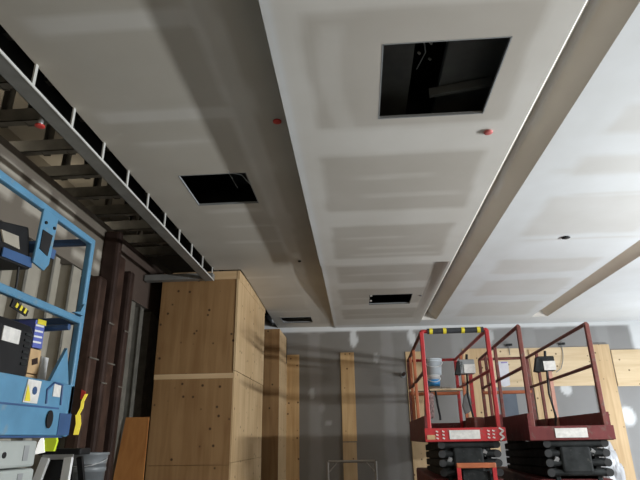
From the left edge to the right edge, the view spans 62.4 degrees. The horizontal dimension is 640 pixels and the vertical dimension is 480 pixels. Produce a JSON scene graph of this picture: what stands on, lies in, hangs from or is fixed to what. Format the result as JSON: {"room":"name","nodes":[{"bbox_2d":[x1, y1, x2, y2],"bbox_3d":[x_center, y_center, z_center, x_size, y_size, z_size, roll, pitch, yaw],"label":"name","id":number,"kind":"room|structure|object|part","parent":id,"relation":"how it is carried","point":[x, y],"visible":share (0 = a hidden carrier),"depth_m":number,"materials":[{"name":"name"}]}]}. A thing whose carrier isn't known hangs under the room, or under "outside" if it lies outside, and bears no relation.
{"room":"building construction site","nodes":[
{"label":"building construction site","id":0,"kind":"room"},
{"bbox_2d":[0,263,81,467],"bbox_3d":[-2.519,0.455,2.270,0.100,3.320,6.200,-2,-21,4],"label":"wall","id":1,"kind":"structure","parent":0,"point":[10,271],"depth_m":4.31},
{"bbox_2d":[0,135,164,317],"bbox_3d":[-2.466,-0.078,4.768,0.500,0.585,10.500,-2,-21,4],"label":"wall","id":2,"kind":"structure","parent":0,"point":[13,209],"depth_m":4.60,"materials":[{"name":"paint"}]},
{"bbox_2d":[0,128,172,273],"bbox_3d":[-2.773,-0.607,4.990,0.100,0.570,10.500,-2,-21,4],"label":"wall","id":3,"kind":"structure","parent":0,"point":[6,133],"depth_m":5.54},
{"bbox_2d":[0,25,199,263],"bbox_3d":[-1.695,-1.102,3.406,0.005,0.710,6.550,-2,-21,4],"label":"wall","id":4,"kind":"structure","parent":0,"point":[11,49],"depth_m":3.69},
{"bbox_2d":[0,89,254,290],"bbox_3d":[1.721,-1.495,3.641,10.300,0.090,14.000,-2,-21,4],"label":"deck","id":5,"kind":"object","parent":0,"point":[175,264],"depth_m":5.65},
{"bbox_2d":[0,28,199,256],"bbox_3d":[-1.996,-0.919,4.137,0.820,0.530,5.000,-2,-21,4],"label":"framing","id":6,"kind":"object","parent":5,"relation":"hanging from","point":[49,146],"visible":0.3,"depth_m":4.45,"materials":[{"name":"metal"}]},
{"bbox_3d":[-1.764,-1.079,3.451,0.024,0.700,0.023,-2,-21,4],"label":"pipe","id":7,"kind":"object","parent":6,"relation":"attached to","visible":0},
{"bbox_2d":[35,119,44,128],"bbox_3d":[-1.758,-0.730,3.320,0.060,0.045,0.058,-2,-21,4],"label":"sprinkler","id":8,"kind":"object","parent":7,"relation":"hanging from","point":[40,125],"visible":1,"depth_m":3.31,"materials":[{"name":"metal"}]},
{"bbox_2d":[0,49,214,282],"bbox_3d":[-1.863,-0.812,3.953,0.820,0.822,5.350,-2,-21,4],"label":"frame","id":9,"kind":"object","parent":5,"relation":"hanging from","point":[9,71],"visible":0.48,"depth_m":3.58,"materials":[{"name":"grey metal"}]},
{"bbox_2d":[145,271,264,479],"bbox_3d":[-1.347,2.185,6.701,0.938,3.165,1.865,-2,-21,4],"label":"boxed column","id":10,"kind":"structure","parent":0,"point":[206,418],"depth_m":6.04,"materials":[{"name":"brown wood"}]},
{"bbox_2d":[261,329,286,479],"bbox_3d":[-0.788,2.905,8.233,0.428,2.880,0.900,-2,-21,4],"label":"boxed column","id":11,"kind":"structure","parent":0,"point":[274,398],"depth_m":8.01,"materials":[{"name":"brown wood"}]},
{"bbox_2d":[0,0,639,327],"bbox_3d":[2.622,-0.887,3.076,8.280,0.148,13.500,-2,-21,4],"label":"ceiling","id":12,"kind":"structure","parent":0,"point":[449,213],"depth_m":3.54,"materials":[{"name":"paint"}]},
{"bbox_2d":[178,172,258,205],"bbox_3d":[-0.806,-0.618,4.629,1.030,0.605,1.160,-2,-21,4],"label":"ceiling opening","id":13,"kind":"object","parent":12,"relation":"hanging from","point":[205,189],"depth_m":5.20,"materials":[{"name":"black"}]},
{"bbox_2d":[273,119,281,123],"bbox_3d":[-0.276,-0.776,3.406,0.056,0.045,0.055,-2,-21,4],"label":"sprinkler","id":14,"kind":"object","parent":12,"relation":"hanging from","point":[275,121],"visible":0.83,"depth_m":3.39,"materials":[{"name":"metal"}]},
{"bbox_2d":[265,308,312,324],"bbox_3d":[-0.374,1.107,8.993,1.000,0.601,1.000,-2,-21,4],"label":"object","id":15,"kind":"structure","parent":12,"relation":"hanging from","point":[267,316],"depth_m":8.88,"materials":[{"name":"black"}]},
{"bbox_2d":[369,294,412,304],"bbox_3d":[1.000,0.626,7.751,1.090,0.601,1.140,-2,-21,4],"label":"ceiling opening","id":16,"kind":"object","parent":12,"relation":"hanging from","point":[388,298],"depth_m":8.24,"materials":[{"name":"grey plastic"}]},
{"bbox_2d":[378,36,512,118],"bbox_3d":[0.682,-1.067,3.156,1.185,0.601,1.245,-2,-21,4],"label":"ceiling opening","id":17,"kind":"object","parent":12,"relation":"hanging from","point":[459,76],"depth_m":3.16,"materials":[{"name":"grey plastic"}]},
{"bbox_2d":[484,130,492,134],"bbox_3d":[1.062,-0.693,3.337,0.056,0.045,0.055,-2,-21,4],"label":"sprinkler","id":18,"kind":"object","parent":12,"relation":"hanging from","point":[487,132],"visible":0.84,"depth_m":3.32,"materials":[{"name":"metal"}]},
{"bbox_2d":[264,317,639,479],"bbox_3d":[2.447,2.804,8.627,9.605,3.250,0.001,-2,-21,2],"label":"wall","id":19,"kind":"structure","parent":0,"point":[381,394],"depth_m":8.80,"materials":[{"name":"paint"}]},
{"bbox_2d":[286,355,298,479],"bbox_3d":[-0.470,3.046,8.650,0.261,2.300,0.020,-2,-21,2],"label":"board","id":20,"kind":"object","parent":19,"relation":"attached to","point":[292,412],"visible":0.67,"depth_m":8.67,"materials":[{"name":"beige wood"}]},
{"bbox_2d":[340,352,356,440],"bbox_3d":[0.473,2.589,8.781,0.231,1.420,0.020,-2,-21,2],"label":"board","id":21,"kind":"object","parent":19,"relation":"attached to","point":[349,428],"visible":1,"depth_m":8.76,"materials":[{"name":"beige wood"}]},
{"bbox_2d":[343,442,357,479],"bbox_3d":[0.485,3.682,8.370,0.221,0.885,0.020,-2,-21,2],"label":"board","id":22,"kind":"object","parent":19,"relation":"attached to","point":[349,448],"visible":1,"depth_m":8.43,"materials":[{"name":"beige wood"}]},
{"bbox_2d":[405,351,427,479],"bbox_3d":[1.609,2.983,8.584,0.281,2.310,0.020,-2,-21,2],"label":"board","id":23,"kind":"object","parent":19,"relation":"attached to","point":[418,448],"visible":0.22,"depth_m":8.47,"materials":[{"name":"beige wood"}]},
{"bbox_2d":[462,348,500,450],"bbox_3d":[2.644,2.612,8.678,0.441,1.640,0.020,-2,-21,2],"label":"board","id":24,"kind":"object","parent":19,"relation":"attached to","point":[474,354],"visible":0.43,"depth_m":8.75,"materials":[{"name":"beige wood"}]},
{"bbox_2d":[503,394,518,416],"bbox_3d":[3.095,2.719,8.611,0.260,0.480,0.012,-2,-21,4],"label":"board","id":25,"kind":"object","parent":19,"relation":"attached to","point":[510,400],"visible":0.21,"depth_m":8.61,"materials":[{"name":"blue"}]},
{"bbox_2d":[528,349,553,418],"bbox_3d":[3.651,2.830,8.531,0.251,2.100,0.020,-2,-21,2],"label":"board","id":26,"kind":"object","parent":19,"relation":"attached to","point":[535,379],"visible":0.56,"depth_m":8.64,"materials":[{"name":"beige wood"}]},
{"bbox_2d":[492,347,594,386],"bbox_3d":[3.696,2.119,8.819,1.671,0.630,0.018,-2,-21,2],"label":"board","id":27,"kind":"object","parent":19,"relation":"attached to","point":[573,358],"visible":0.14,"depth_m":8.81,"materials":[{"name":"beige wood"}]},
{"bbox_2d":[498,361,509,386],"bbox_3d":[3.051,2.228,8.783,0.210,0.420,0.010,-2,-21,4],"label":"paper sheet","id":28,"kind":"object","parent":27,"relation":"attached to","point":[503,366],"visible":0.81,"depth_m":8.79,"materials":[{"name":"white paper"}]},
{"bbox_2d":[556,342,564,372],"bbox_3d":[4.020,1.965,8.834,0.223,0.489,0.040,-2,-21,4],"label":"pigtail","id":29,"kind":"object","parent":27,"relation":"attached to","point":[562,343],"visible":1,"depth_m":8.88,"materials":[{"name":"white plastic"}]},
{"bbox_2d":[593,344,635,479],"bbox_3d":[4.707,2.868,8.479,0.322,2.360,0.045,-2,-21,2],"label":"board","id":30,"kind":"object","parent":19,"relation":"attached to","point":[604,363],"visible":0.67,"depth_m":8.52,"materials":[{"name":"beige wood"}]},
{"bbox_2d":[610,349,639,385],"bbox_3d":[5.461,2.107,8.747,1.151,0.590,0.018,-2,-21,2],"label":"board","id":31,"kind":"object","parent":19,"relation":"attached to","point":[626,363],"visible":1,"depth_m":8.76,"materials":[{"name":"beige wood"}]},
{"bbox_3d":[1.779,2.207,2.249,10.300,0.100,14.000,-2,-21,4],"label":"floor","id":32,"kind":"structure","parent":0,"visible":0},
{"bbox_2d":[0,270,8,310],"bbox_3d":[-2.317,1.207,3.455,0.098,2.740,0.112,-2,-21,4],"label":"stud","id":33,"kind":"object","parent":32,"relation":"on","point":[3,273],"visible":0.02,"depth_m":3.81,"materials":[{"name":"metal"}]},
{"bbox_2d":[0,240,39,440],"bbox_3d":[-2.288,1.314,3.739,0.113,2.740,0.182,-2,-21,4],"label":"stud","id":34,"kind":"object","parent":32,"relation":"on","point":[27,280],"visible":0.33,"depth_m":4.05,"materials":[{"name":"metal"}]},
{"bbox_2d":[11,255,60,467],"bbox_3d":[-2.272,1.428,4.043,0.098,2.740,0.112,-2,-21,4],"label":"stud","id":35,"kind":"object","parent":32,"relation":"on","point":[46,289],"visible":0.28,"depth_m":4.39,"materials":[{"name":"metal"}]},
{"bbox_2d":[0,170,94,479],"bbox_3d":[-1.851,0.754,1.851,0.830,2.446,2.322,-2,-21,4],"label":"scissor lift","id":36,"kind":"object","parent":32,"relation":"on","point":[29,407],"visible":0.97,"depth_m":2.69,"materials":[{"name":"blue paint"}]},
{"bbox_2d":[0,316,32,376],"bbox_3d":[-1.729,0.596,2.428,0.406,0.535,0.705,-2,-21,4],"label":"tool case","id":37,"kind":"object","parent":36,"relation":"on","point":[16,337],"visible":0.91,"depth_m":2.63,"materials":[{"name":"black plastic"}]},
{"bbox_3d":[-1.462,0.082,2.549,0.012,0.067,0.230,-2,-21,4],"label":"panel","id":38,"kind":"part","parent":36,"relation":"part of","materials":[{"name":"blue paint"}]},
{"bbox_2d":[9,299,28,315],"bbox_3d":[-1.442,0.327,2.536,0.014,0.055,0.140,-2,-21,4],"label":"label","id":39,"kind":"object","parent":36,"relation":"attached to","point":[15,305],"visible":1,"depth_m":2.52,"materials":[{"name":"black plastic"}]},
{"bbox_3d":[-1.509,0.101,2.123,0.038,0.042,2.220,-2,-21,4],"label":"rail","id":40,"kind":"part","parent":36,"relation":"part of","materials":[{"name":"blue metal"}]},
{"bbox_2d":[36,356,48,379],"bbox_3d":[-1.591,0.852,2.923,0.080,0.400,0.070,-2,-21,4],"label":"liner","id":41,"kind":"object","parent":36,"relation":"on","point":[43,363],"visible":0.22,"depth_m":2.96,"materials":[{"name":"white plastic"}]},
{"bbox_3d":[-1.790,0.496,3.163,0.720,0.042,0.038,-2,-21,4],"label":"rail","id":42,"kind":"part","parent":36,"relation":"part of","materials":[{"name":"blue metal"}]},
{"bbox_3d":[-1.533,0.060,2.822,0.198,0.070,0.105,-2,-21,4],"label":"bracket arm","id":43,"kind":"part","parent":36,"relation":"part of","materials":[{"name":"blue paint"}]},
{"bbox_2d":[35,438,57,453],"bbox_3d":[-1.556,1.145,3.017,0.115,0.145,0.025,-2,-21,4],"label":"vest","id":44,"kind":"object","parent":36,"relation":"hanging from","point":[50,444],"visible":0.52,"depth_m":3.00,"materials":[{"name":"fabric"}]},
{"bbox_3d":[-1.517,-0.367,2.299,0.038,0.042,2.220,-2,-21,4],"label":"rail","id":45,"kind":"part","parent":36,"relation":"part of","materials":[{"name":"blue metal"}]},
{"bbox_3d":[-1.798,0.028,3.339,0.720,0.042,0.038,-2,-21,4],"label":"rail","id":46,"kind":"part","parent":36,"relation":"part of","materials":[{"name":"blue metal"}]},
{"bbox_3d":[-1.431,0.541,3.119,0.040,1.165,0.044,-2,-21,4],"label":"corner post","id":47,"kind":"part","parent":36,"relation":"part of","materials":[{"name":"blue metal"}]},
{"bbox_3d":[-1.598,0.916,2.766,0.111,0.165,0.129,-2,-21,4],"label":"carton","id":48,"kind":"object","parent":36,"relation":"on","visible":0},
{"bbox_2d":[26,374,36,378],"bbox_3d":[-1.600,0.782,2.822,0.106,0.120,0.124,-2,-21,4],"label":"carton","id":49,"kind":"object","parent":48,"relation":"on","point":[27,375],"visible":0.12,"depth_m":2.84,"materials":[{"name":"brown cardboard"}]},
{"bbox_2d":[26,348,40,374],"bbox_3d":[-1.600,0.662,2.872,0.104,0.130,0.100,-2,-21,4],"label":"carton","id":50,"kind":"object","parent":49,"relation":"on","point":[34,357],"visible":0.5,"depth_m":2.86,"materials":[{"name":"beige cardboard"}]},
{"bbox_2d":[19,319,46,348],"bbox_3d":[-1.602,0.521,2.925,0.103,0.162,0.098,-2,-21,4],"label":"box","id":51,"kind":"object","parent":50,"relation":"on","point":[37,326],"visible":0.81,"depth_m":2.90,"materials":[{"name":"blue plastic"}]},
{"bbox_2d":[27,264,81,479],"bbox_3d":[-2.243,1.534,4.328,0.113,2.740,0.182,-2,-21,4],"label":"stud","id":52,"kind":"object","parent":32,"relation":"on","point":[70,275],"visible":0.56,"depth_m":4.62,"materials":[{"name":"metal"}]},
{"bbox_2d":[33,448,90,479],"bbox_3d":[-1.651,1.927,3.221,0.450,1.221,0.794,-2,-21,4],"label":"stepladder","id":53,"kind":"object","parent":32,"relation":"on","point":[57,464],"visible":0.81,"depth_m":3.35,"materials":[{"name":"grey metal"}]},
{"bbox_3d":[-1.804,1.875,3.006,0.056,1.172,0.375,-11,-23,24],"label":"rail","id":54,"kind":"part","parent":53,"relation":"part of","materials":[{"name":"white plastic"}]},
{"bbox_3d":[-1.530,1.864,2.989,0.056,1.172,0.375,6,-22,-17],"label":"rail","id":55,"kind":"part","parent":53,"relation":"part of","materials":[{"name":"white plastic"}]},
{"bbox_3d":[-1.491,2.018,3.400,0.041,1.171,0.400,-9,-22,20],"label":"leg","id":56,"kind":"part","parent":53,"relation":"part of","materials":[{"name":"black plastic"}]},
{"bbox_2d":[56,279,80,447],"bbox_3d":[-2.227,1.648,4.632,0.098,2.740,0.112,-2,-21,4],"label":"stud","id":57,"kind":"object","parent":32,"relation":"on","point":[61,441],"visible":0.06,"depth_m":4.56,"materials":[{"name":"metal"}]},
{"bbox_2d":[64,276,106,447],"bbox_3d":[-2.094,1.630,4.560,0.134,2.720,0.168,-2,-21,4],"label":"upright","id":58,"kind":"object","parent":32,"relation":"on","point":[86,367],"visible":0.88,"depth_m":4.71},
{"bbox_2d":[73,390,87,434],"bbox_3d":[-2.049,1.471,4.524,0.085,0.370,0.008,-2,-21,4],"label":"tape","id":59,"kind":"object","parent":58,"relation":"hanging from","point":[83,393],"visible":1,"depth_m":4.51,"materials":[{"name":"yellow plastic"}]},
{"bbox_2d":[85,231,122,451],"bbox_3d":[-2.066,1.441,4.811,0.174,3.250,0.108,-2,-21,4],"label":"upright","id":60,"kind":"object","parent":32,"relation":"on","point":[112,249],"visible":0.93,"depth_m":5.00,"materials":[{"name":"brown metal"}]},
{"bbox_2d":[97,256,125,451],"bbox_3d":[-2.076,1.602,4.954,0.124,3.050,0.188,-2,-21,4],"label":"upright","id":61,"kind":"object","parent":32,"relation":"on","point":[110,364],"visible":0.35,"depth_m":5.12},
{"bbox_2d":[103,271,134,479],"bbox_3d":[-2.044,1.725,5.141,0.154,2.950,0.128,-2,-21,4],"label":"upright","id":62,"kind":"object","parent":32,"relation":"on","point":[128,282],"visible":0.73,"depth_m":5.25,"materials":[{"name":"brown metal"}]},
{"bbox_2d":[112,301,135,479],"bbox_3d":[-2.153,1.975,5.505,0.113,2.740,0.182,-2,-21,4],"label":"stud","id":63,"kind":"object","parent":32,"relation":"on","point":[122,402],"visible":0.11,"depth_m":5.69,"materials":[{"name":"metal"}]},
{"bbox_2d":[113,417,148,479],"bbox_3d":[-1.882,2.520,5.189,0.390,1.490,0.348,-2,-21,4],"label":"plywood offcut","id":64,"kind":"object","parent":32,"relation":"on","point":[130,465],"visible":1,"depth_m":5.42,"materials":[{"name":"brown wood"}]},
{"bbox_2d":[120,307,143,443],"bbox_3d":[-2.137,2.089,5.809,0.098,2.740,0.112,-2,-21,4],"label":"stud","id":65,"kind":"object","parent":32,"relation":"on","point":[139,311],"visible":0.5,"depth_m":6.02,"materials":[{"name":"metal"}]},
{"bbox_2d":[133,312,154,416],"bbox_3d":[-2.108,2.196,6.093,0.113,2.740,0.182,-2,-21,4],"label":"stud","id":66,"kind":"object","parent":32,"relation":"on","point":[145,354],"visible":0.5,"depth_m":6.30,"materials":[{"name":"metal"}]},
{"bbox_2d":[144,318,158,479],"bbox_3d":[-2.092,2.310,6.397,0.098,2.740,0.112,-2,-21,4],"label":"stud","id":67,"kind":"object","parent":32,"relation":"on","point":[152,368],"visible":0.17,"depth_m":6.57,"materials":[{"name":"wood"}]},
{"bbox_2d":[326,460,377,479],"bbox_3d":[0.448,3.525,7.210,0.706,0.962,0.500,-2,-21,4],"label":"stand","id":68,"kind":"object","parent":32,"relation":"on","point":[329,461],"visible":1,"depth_m":7.35,"materials":[{"name":"grey metal"}]},
{"bbox_2d":[407,327,506,479],"bbox_3d":[1.485,2.318,5.923,0.785,2.285,2.320,-3,-21,5],"label":"scissor lift","id":69,"kind":"object","parent":32,"relation":"on","point":[454,451],"visible":0.98,"depth_m":5.14,"materials":[{"name":"red paint"}]},
{"bbox_3d":[1.241,2.154,7.231,0.041,0.980,0.041,-3,-21,5],"label":"corner post","id":70,"kind":"part","parent":69,"relation":"part of","materials":[{"name":"metal"}]},
{"bbox_3d":[1.201,1.995,6.834,0.036,0.960,0.036,-3,-21,5],"label":"post","id":71,"kind":"part","parent":69,"relation":"part of","materials":[{"name":"red metal"}]},
{"bbox_3d":[1.132,1.315,6.387,0.038,0.036,2.160,-3,-21,5],"label":"rail","id":72,"kind":"part","parent":69,"relation":"part of","materials":[{"name":"red metal"}]},
{"bbox_3d":[1.143,1.780,6.259,0.036,0.960,0.036,-3,-21,5],"label":"post","id":73,"kind":"part","parent":69,"relation":"part of","materials":[{"name":"metal"}]},
{"bbox_3d":[1.138,1.680,6.250,0.034,0.032,2.160,-3,-21,5],"label":"rail","id":74,"kind":"part","parent":69,"relation":"part of","materials":[{"name":"red metal"}]},
{"bbox_3d":[1.039,1.397,5.208,0.041,0.980,0.041,-3,-21,5],"label":"corner post","id":75,"kind":"part","parent":69,"relation":"part of","materials":[{"name":"red metal"}]},
{"bbox_2d":[424,388,433,418],"bbox_3d":[1.355,2.023,6.579,0.133,0.383,0.093,-2,-21,4],"label":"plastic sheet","id":76,"kind":"object","parent":69,"relation":"hanging from","point":[431,396],"visible":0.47,"depth_m":6.54,"materials":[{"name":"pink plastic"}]},
{"bbox_3d":[1.556,1.677,7.367,0.650,0.036,0.038,-3,-21,5],"label":"rail","id":77,"kind":"part","parent":69,"relation":"part of","materials":[{"name":"red metal"}]},
{"bbox_3d":[1.563,2.098,7.209,0.650,0.043,0.046,-3,-21,5],"label":"rail","id":78,"kind":"part","parent":69,"relation":"part of","materials":[{"name":"metal"}]},
{"bbox_2d":[409,388,462,391],"bbox_3d":[1.548,2.013,7.072,0.705,0.022,0.235,-2,-21,4],"label":"plank","id":79,"kind":"object","parent":69,"relation":"on","point":[446,389],"visible":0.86,"depth_m":6.98,"materials":[{"name":"brown wood"}]},
{"bbox_2d":[427,375,440,388],"bbox_3d":[1.531,1.912,7.098,0.190,0.182,0.182,-2,-21,4],"label":"pail","id":80,"kind":"object","parent":79,"relation":"on","point":[433,380],"visible":0.91,"depth_m":7.04,"materials":[{"name":"blue plastic"}]},
{"bbox_2d":[426,358,441,374],"bbox_3d":[1.544,1.728,7.179,0.247,0.212,0.235,-2,-21,4],"label":"pail","id":81,"kind":"object","parent":80,"relation":"on","point":[433,365],"visible":0.78,"depth_m":7.10,"materials":[{"name":"white plastic"}]},
{"bbox_3d":[1.542,1.640,7.212,0.235,0.024,0.235,-2,-21,4],"label":"lid","id":82,"kind":"part","parent":81,"relation":"part of","materials":[{"name":"grey plastic"}]},
{"bbox_2d":[434,391,440,419],"bbox_3d":[1.551,2.176,6.948,0.058,0.371,0.033,-9,-22,21],"label":"hose","id":83,"kind":"object","parent":79,"relation":"hanging from","point":[436,397],"visible":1,"depth_m":6.93,"materials":[{"name":"black plastic"}]},
{"bbox_3d":[1.258,2.264,5.794,0.045,0.122,1.722,-3,-21,5],"label":"scissor arm","id":84,"kind":"part","parent":69,"relation":"part of","materials":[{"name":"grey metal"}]},
{"bbox_3d":[1.261,2.414,5.738,0.045,0.122,1.722,-3,-21,5],"label":"scissor arm","id":85,"kind":"part","parent":69,"relation":"part of","materials":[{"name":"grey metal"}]},
{"bbox_3d":[1.259,2.339,5.766,0.045,0.122,1.722,-3,-21,5],"label":"scissor arm","id":86,"kind":"part","parent":69,"relation":"part of","materials":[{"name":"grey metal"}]},
{"bbox_3d":[1.262,2.489,5.710,0.045,0.122,1.722,-3,-21,5],"label":"scissor arm","id":87,"kind":"part","parent":69,"relation":"part of","materials":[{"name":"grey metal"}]},
{"bbox_3d":[1.888,2.124,7.178,0.041,0.980,0.041,-3,-21,5],"label":"corner post","id":88,"kind":"part","parent":69,"relation":"part of","materials":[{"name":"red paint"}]},
{"bbox_3d":[1.844,1.949,6.739,0.036,0.960,0.036,-3,-21,5],"label":"post","id":89,"kind":"part","parent":69,"relation":"part of","materials":[{"name":"red metal"}]},
{"bbox_3d":[1.360,1.827,4.958,0.283,0.080,0.007,-3,-21,5],"label":"label plate","id":90,"kind":"part","parent":69,"relation":"part of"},
{"bbox_2d":[462,393,470,413],"bbox_3d":[1.810,2.004,6.514,0.118,0.272,0.030,-2,-21,4],"label":"rag","id":91,"kind":"object","parent":69,"relation":"hanging from","point":[465,404],"visible":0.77,"depth_m":6.49,"materials":[{"name":"fabric"}]},
{"bbox_3d":[1.816,1.560,6.406,0.135,0.105,0.009,-3,-21,5],"label":"label plate","id":92,"kind":"part","parent":69,"relation":"part of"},
{"bbox_3d":[1.779,1.285,6.334,0.038,0.036,2.160,-3,-21,5],"label":"rail","id":93,"kind":"part","parent":69,"relation":"part of","materials":[{"name":"red metal"}]},
{"bbox_3d":[1.846,1.958,6.365,0.045,0.680,0.040,-3,-21,5],"label":"control post","id":94,"kind":"part","parent":69,"relation":"part of","materials":[{"name":"metal"}]},
{"bbox_3d":[1.785,1.650,6.197,0.034,0.032,2.160,-3,-21,5],"label":"rail","id":95,"kind":"part","parent":69,"relation":"part of","materials":[{"name":"red metal"}]},
{"bbox_3d":[1.686,1.367,5.154,0.041,0.980,0.041,-3,-21,5],"label":"corner post","id":96,"kind":"part","parent":69,"relation":"part of","materials":[{"name":"red metal"}]},
{"bbox_2d":[478,322,615,479],"bbox_3d":[2.409,2.275,5.822,0.738,2.268,2.446,-3,-21,6],"label":"scissor lift","id":97,"kind":"object","parent":32,"relation":"on","point":[556,448],"visible":0.94,"depth_m":5.03,"materials":[{"name":"red paint"}]},
{"bbox_3d":[2.229,2.125,7.195,0.041,0.980,0.041,-3,-21,6],"label":"corner post","id":98,"kind":"part","parent":97,"relation":"part of","materials":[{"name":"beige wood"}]},
{"bbox_3d":[2.172,1.952,6.761,0.036,0.960,0.036,-3,-21,6],"label":"post","id":99,"kind":"part","parent":97,"relation":"part of","materials":[{"name":"red metal"}]},
{"bbox_3d":[2.078,1.253,6.261,0.038,0.036,2.360,-3,-21,6],"label":"rail","id":100,"kind":"part","parent":97,"relation":"part of","materials":[{"name":"red metal"}]},
{"bbox_3d":[2.091,1.719,6.136,0.036,0.960,0.036,-3,-21,6],"label":"post","id":101,"kind":"part","parent":97,"relation":"part of","materials":[{"name":"red metal"}]},
{"bbox_3d":[2.084,1.618,6.123,0.034,0.032,2.360,-3,-21,6],"label":"rail","id":102,"kind":"part","parent":97,"relation":"part of","materials":[{"name":"red metal"}]},
{"bbox_3d":[2.536,1.645,7.323,0.635,0.036,0.038,-3,-21,6],"label":"rail","id":103,"kind":"part","parent":97,"relation":"part of","materials":[{"name":"red metal"}]},
{"bbox_3d":[2.543,2.066,7.165,0.635,0.043,0.046,-3,-21,6],"label":"rail","id":104,"kind":"part","parent":97,"relation":"part of","materials":[{"name":"metal"}]},
{"bbox_3d":[1.942,1.301,4.991,0.041,0.980,0.041,-3,-21,6],"label":"corner post","id":105,"kind":"part","parent":97,"relation":"part of","materials":[{"name":"red metal"}]},
{"bbox_3d":[2.198,2.201,5.665,0.045,0.122,1.922,-3,-21,6],"label":"scissor arm","id":106,"kind":"part","parent":97,"relation":"part of","materials":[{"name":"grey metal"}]},
{"bbox_3d":[2.199,2.276,5.636,0.045,0.122,1.922,-3,-21,6],"label":"scissor arm","id":107,"kind":"part","parent":97,"relation":"part of","materials":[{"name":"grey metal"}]},
{"bbox_3d":[2.200,2.351,5.608,0.045,0.122,1.922,-3,-21,6],"label":"scissor arm","id":108,"kind":"part","parent":97,"relation":"part of","materials":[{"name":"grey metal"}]},
{"bbox_3d":[2.860,2.089,7.126,0.041,0.980,0.041,-3,-21,6],"label":"corner post","id":109,"kind":"part","parent":97,"relation":"part of","materials":[{"name":"red metal"}]},
{"bbox_3d":[2.201,2.426,5.580,0.045,0.122,1.922,-3,-21,6],"label":"scissor arm","id":110,"kind":"part","parent":97,"relation":"part of","materials":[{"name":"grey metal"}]},
{"bbox_3d":[2.797,1.900,6.648,0.036,0.960,0.036,-3,-21,6],"label":"post","id":111,"kind":"part","parent":97,"relation":"part of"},
{"bbox_3d":[2.713,1.483,6.239,0.135,0.105,0.009,-3,-21,6],"label":"label plate","id":112,"kind":"part","parent":97,"relation":"part of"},
{"bbox_3d":[2.747,1.881,6.197,0.045,0.680,0.040,-3,-21,6],"label":"control post","id":113,"kind":"part","parent":97,"relation":"part of","materials":[{"name":"red metal"}]},
{"bbox_3d":[2.708,1.217,6.192,0.038,0.036,2.360,-3,-21,6],"label":"rail","id":114,"kind":"part","parent":97,"relation":"part of","materials":[{"name":"red metal"}]},
{"bbox_3d":[2.714,1.582,6.055,0.034,0.032,2.360,-3,-21,6],"label":"rail","id":115,"kind":"part","parent":97,"relation":"part of","materials":[{"name":"red metal"}]},
{"bbox_3d":[2.254,1.728,4.734,0.276,0.080,0.007,-3,-21,6],"label":"label plate","id":116,"kind":"part","parent":97,"relation":"part of","materials":[{"name":"white plastic"}]},
{"bbox_3d":[2.573,1.265,4.922,0.041,0.980,0.041,-3,-21,6],"label":"corner post","id":117,"kind":"part","parent":97,"relation":"part of","materials":[{"name":"red metal"}]},
{"bbox_2d":[597,441,625,479],"bbox_3d":[4.292,3.550,7.828,0.488,1.238,0.344,-2,-21,4],"label":"heap","id":118,"kind":"object","parent":32,"relation":"on","point":[619,473],"visible":0.38,"depth_m":7.79,"materials":[{"name":"white plastic"}]},
{"bbox_3d":[-1.766,2.549,3.730,0.308,0.405,0.300,-2,-21,4],"label":"bucket","id":119,"kind":"object","parent":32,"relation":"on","visible":0},
{"bbox_3d":[-1.771,2.189,3.865,0.308,0.405,0.300,-2,-21,4],"label":"bucket","id":120,"kind":"object","parent":119,"relation":"on","visible":0},
{"bbox_2d":[73,452,109,479],"bbox_3d":[-1.777,1.829,4.001,0.308,0.405,0.300,-2,-21,4],"label":"bucket","id":121,"kind":"object","parent":120,"relation":"on","point":[95,463],"visible":0.52,"depth_m":3.94,"materials":[{"name":"grey plastic"}]}
]}

